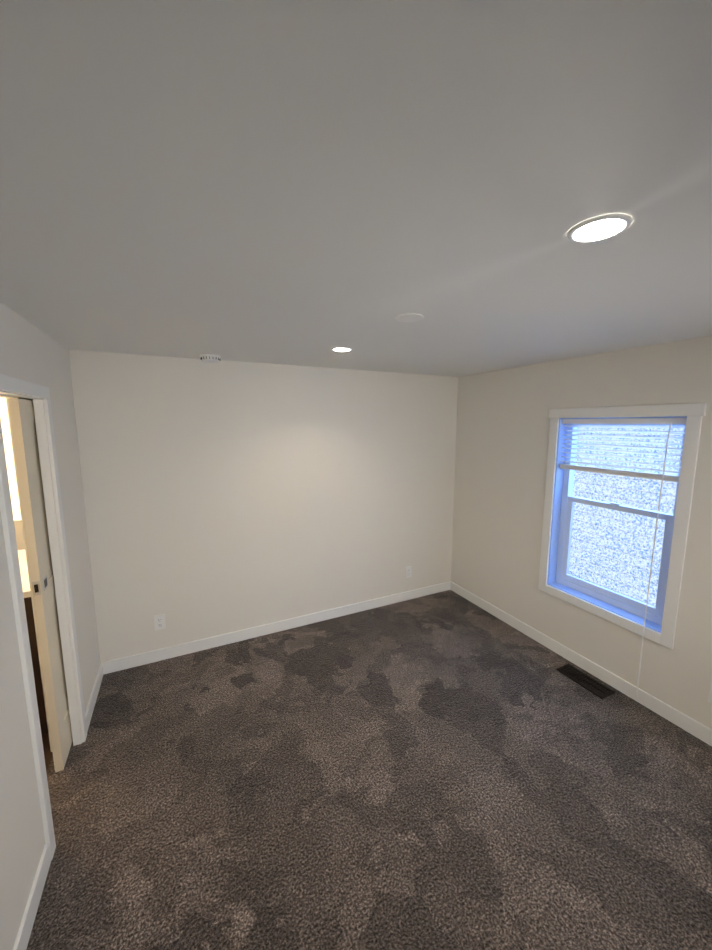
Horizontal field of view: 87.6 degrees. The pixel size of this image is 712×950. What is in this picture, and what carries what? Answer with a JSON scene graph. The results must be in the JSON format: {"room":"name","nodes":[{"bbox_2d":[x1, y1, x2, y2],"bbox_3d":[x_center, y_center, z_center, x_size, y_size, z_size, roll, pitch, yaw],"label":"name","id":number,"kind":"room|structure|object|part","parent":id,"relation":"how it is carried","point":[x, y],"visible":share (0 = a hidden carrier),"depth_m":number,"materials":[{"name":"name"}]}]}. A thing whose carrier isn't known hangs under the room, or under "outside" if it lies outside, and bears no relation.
{"room":"empty bedroom","nodes":[
{"label":"empty bedroom","id":0,"kind":"room"},
{"bbox_2d":[14,520,24,549],"bbox_3d":[-2.815,0.255,2.962,1.130,2.250,0.100,-4,9,-26],"label":"wall","id":1,"kind":"structure","parent":0,"point":[19,534],"depth_m":2.98,"materials":[{"name":"white paint"}]},
{"bbox_2d":[0,397,20,520],"bbox_3d":[-2.798,-0.143,2.850,1.110,1.030,0.014,-4,9,-26],"label":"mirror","id":2,"kind":"object","parent":1,"relation":"attached to","point":[9,460],"depth_m":2.89,"materials":[{"name":"white mirror"}]},
{"bbox_2d":[42,733,52,772],"bbox_3d":[-2.146,1.611,1.738,1.150,0.098,3.000,-4,9,-26],"label":"floor","id":3,"kind":"structure","parent":0,"point":[48,754],"depth_m":2.05,"materials":[{"name":"brown wood"}]},
{"bbox_2d":[18,549,47,734],"bbox_3d":[-2.166,1.027,2.346,0.578,0.890,0.875,-4,9,-26],"label":"bathroom vanity","id":4,"kind":"object","parent":3,"relation":"on","point":[32,635],"depth_m":2.08,"materials":[{"name":"brown wood"}]},
{"bbox_2d":[0,302,100,949],"bbox_3d":[-1.105,0.540,0.900,0.125,2.250,3.560,-4,9,-26],"label":"wall","id":5,"kind":"structure","parent":0,"point":[30,352],"depth_m":1.45,"materials":[{"name":"white paint"}]},
{"bbox_2d":[13,843,50,949],"bbox_3d":[-0.768,1.682,0.518,0.016,0.092,2.243,-4,9,-26],"label":"baseboard","id":6,"kind":"structure","parent":5,"relation":"attached to","point":[24,932],"depth_m":1.35,"materials":[{"name":"white wood"}]},
{"bbox_2d":[8,398,72,771],"bbox_3d":[-1.655,0.550,2.044,0.041,1.889,0.603,-4,9,-26],"label":"door leaf","id":7,"kind":"structure","parent":5,"relation":"in","point":[24,434],"depth_m":1.82,"materials":[{"name":"beige wood"}]},
{"bbox_2d":[0,374,86,860],"bbox_3d":[-1.474,0.577,1.672,0.157,1.965,0.700,-4,9,-26],"label":"door frame","id":8,"kind":"structure","parent":5,"relation":"attached to","point":[13,385],"depth_m":1.84,"materials":[{"name":"white wood"}]},
{"bbox_2d":[85,662,104,731],"bbox_3d":[-1.690,1.423,2.395,0.013,0.092,0.563,-4,9,-26],"label":"baseboard","id":9,"kind":"structure","parent":5,"relation":"attached to","point":[91,704],"depth_m":2.38,"materials":[{"name":"white wood"}]},
{"bbox_2d":[69,350,457,661],"bbox_3d":[-0.421,0.212,3.272,3.450,2.250,0.150,-4,9,-26],"label":"wall","id":10,"kind":"structure","parent":0,"point":[222,497],"depth_m":2.97,"materials":[{"name":"white paint"}]},
{"bbox_2d":[154,614,165,630],"bbox_3d":[-1.474,1.107,2.789,0.072,0.116,0.010,-4,9,-26],"label":"electrical outlet","id":11,"kind":"object","parent":10,"relation":"attached to","point":[159,621],"visible":1,"depth_m":2.79,"materials":[{"name":"white plastic"}]},
{"bbox_2d":[105,582,448,673],"bbox_3d":[-0.407,1.293,3.335,3.150,0.092,0.016,-4,9,-26],"label":"baseboard","id":12,"kind":"structure","parent":10,"relation":"attached to","point":[148,657],"depth_m":3.13,"materials":[{"name":"white wood"}]},
{"bbox_2d":[405,566,411,577],"bbox_3d":[0.532,0.983,3.756,0.072,0.116,0.010,-4,9,-26],"label":"electrical outlet","id":13,"kind":"object","parent":10,"relation":"attached to","point":[408,571],"visible":1,"depth_m":3.75,"materials":[{"name":"white plastic"}]},
{"bbox_2d":[0,0,711,376],"bbox_3d":[0.379,-0.726,1.481,3.450,0.100,3.810,-4,9,-26],"label":"ceiling","id":14,"kind":"structure","parent":0,"point":[300,182],"depth_m":0.71,"materials":[{"name":"paint"}]},
{"bbox_2d":[200,354,220,362],"bbox_3d":[-1.010,-0.806,2.578,0.136,0.042,0.136,-4,9,-26],"label":"smoke detector","id":15,"kind":"object","parent":14,"relation":"attached to","point":[211,358],"visible":1,"depth_m":2.53,"materials":[{"name":"white plastic"}]},
{"bbox_2d":[332,347,351,351],"bbox_3d":[-0.089,-0.791,2.343,0.132,0.005,0.132,-4,9,-26],"label":"recessed light","id":16,"kind":"object","parent":14,"relation":"in","point":[341,349],"visible":1,"depth_m":2.34,"materials":[{"name":"white plastic"}]},
{"bbox_2d":[396,313,423,321],"bbox_3d":[0.237,-0.694,1.642,0.124,0.008,0.124,-4,9,-26],"label":"cover plate","id":17,"kind":"object","parent":14,"relation":"attached to","point":[411,317],"visible":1,"depth_m":1.62,"materials":[{"name":"white plastic"}]},
{"bbox_2d":[567,214,632,243],"bbox_3d":[0.585,-0.591,0.896,0.132,0.005,0.132,-4,9,-26],"label":"recessed light","id":18,"kind":"object","parent":14,"relation":"in","point":[600,228],"visible":1,"depth_m":0.89,"materials":[{"name":"white plastic"}]},
{"bbox_2d":[26,590,711,949],"bbox_3d":[0.379,1.602,1.803,3.450,0.100,3.810,-4,9,-26],"label":"floor carpet","id":19,"kind":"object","parent":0,"point":[448,770],"visible":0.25,"depth_m":1.76,"materials":[{"name":"grey carpet"}]},
{"bbox_2d":[556,664,614,699],"bbox_3d":[1.598,1.437,2.597,0.140,0.009,0.330,-4,9,-26],"label":"air vent register","id":20,"kind":"object","parent":19,"relation":"on","point":[590,684],"visible":1,"depth_m":2.58,"materials":[{"name":"brown metal"}]},
{"bbox_2d":[451,335,711,728],"bbox_3d":[1.874,0.342,2.334,0.150,2.250,3.560,-4,9,-26],"label":"wall","id":21,"kind":"structure","parent":0,"point":[502,434],"depth_m":2.82,"materials":[{"name":"white paint"}]},
{"bbox_2d":[449,581,711,745],"bbox_3d":[1.800,1.416,2.446,0.016,0.092,3.560,-4,9,-26],"label":"baseboard","id":22,"kind":"structure","parent":21,"relation":"attached to","point":[693,727],"depth_m":2.60,"materials":[{"name":"white wood"}]},
{"bbox_2d":[538,403,706,691],"bbox_3d":[1.752,0.450,2.575,0.175,1.820,0.936,-4,9,-26],"label":"window","id":23,"kind":"structure","parent":21,"relation":"in","point":[646,610],"depth_m":2.49,"materials":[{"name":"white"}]},
{"bbox_2d":[560,418,685,481],"bbox_3d":[1.736,-0.188,2.479,0.054,0.371,0.758,-4,9,-26],"label":"window blind","id":24,"kind":"object","parent":23,"relation":"attached to","point":[657,476],"visible":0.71,"depth_m":2.42,"materials":[{"name":"white plastic"}]},
{"bbox_3d":[1.802,0.240,2.571,0.028,1.166,0.682,-4,9,-26],"label":"glass","id":25,"kind":"part","parent":23,"relation":"part of","materials":[{"name":"clear glass"}]},
{"bbox_3d":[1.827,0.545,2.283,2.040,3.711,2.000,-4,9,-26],"label":"blind cord","id":26,"kind":"part","parent":23,"relation":"part of","materials":[{"name":"white plastic"}]},
{"bbox_2d":[708,683,711,703],"bbox_3d":[1.986,1.216,2.038,0.010,0.116,0.072,-4,9,-26],"label":"outlet","id":27,"kind":"object","parent":21,"relation":"attached to","point":[710,697],"visible":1,"depth_m":2.06,"materials":[{"name":"white plastic"}]},
{"label":"outside","id":28,"kind":"structure","parent":0,"visible":0},
{"bbox_2d":[569,425,683,606],"bbox_3d":[3.062,-0.618,3.256,0.100,5.100,7.500,-4,9,-26],"label":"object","id":29,"kind":"structure","parent":28,"point":[592,537],"depth_m":3.88,"materials":[{"name":"glass"}]}
]}

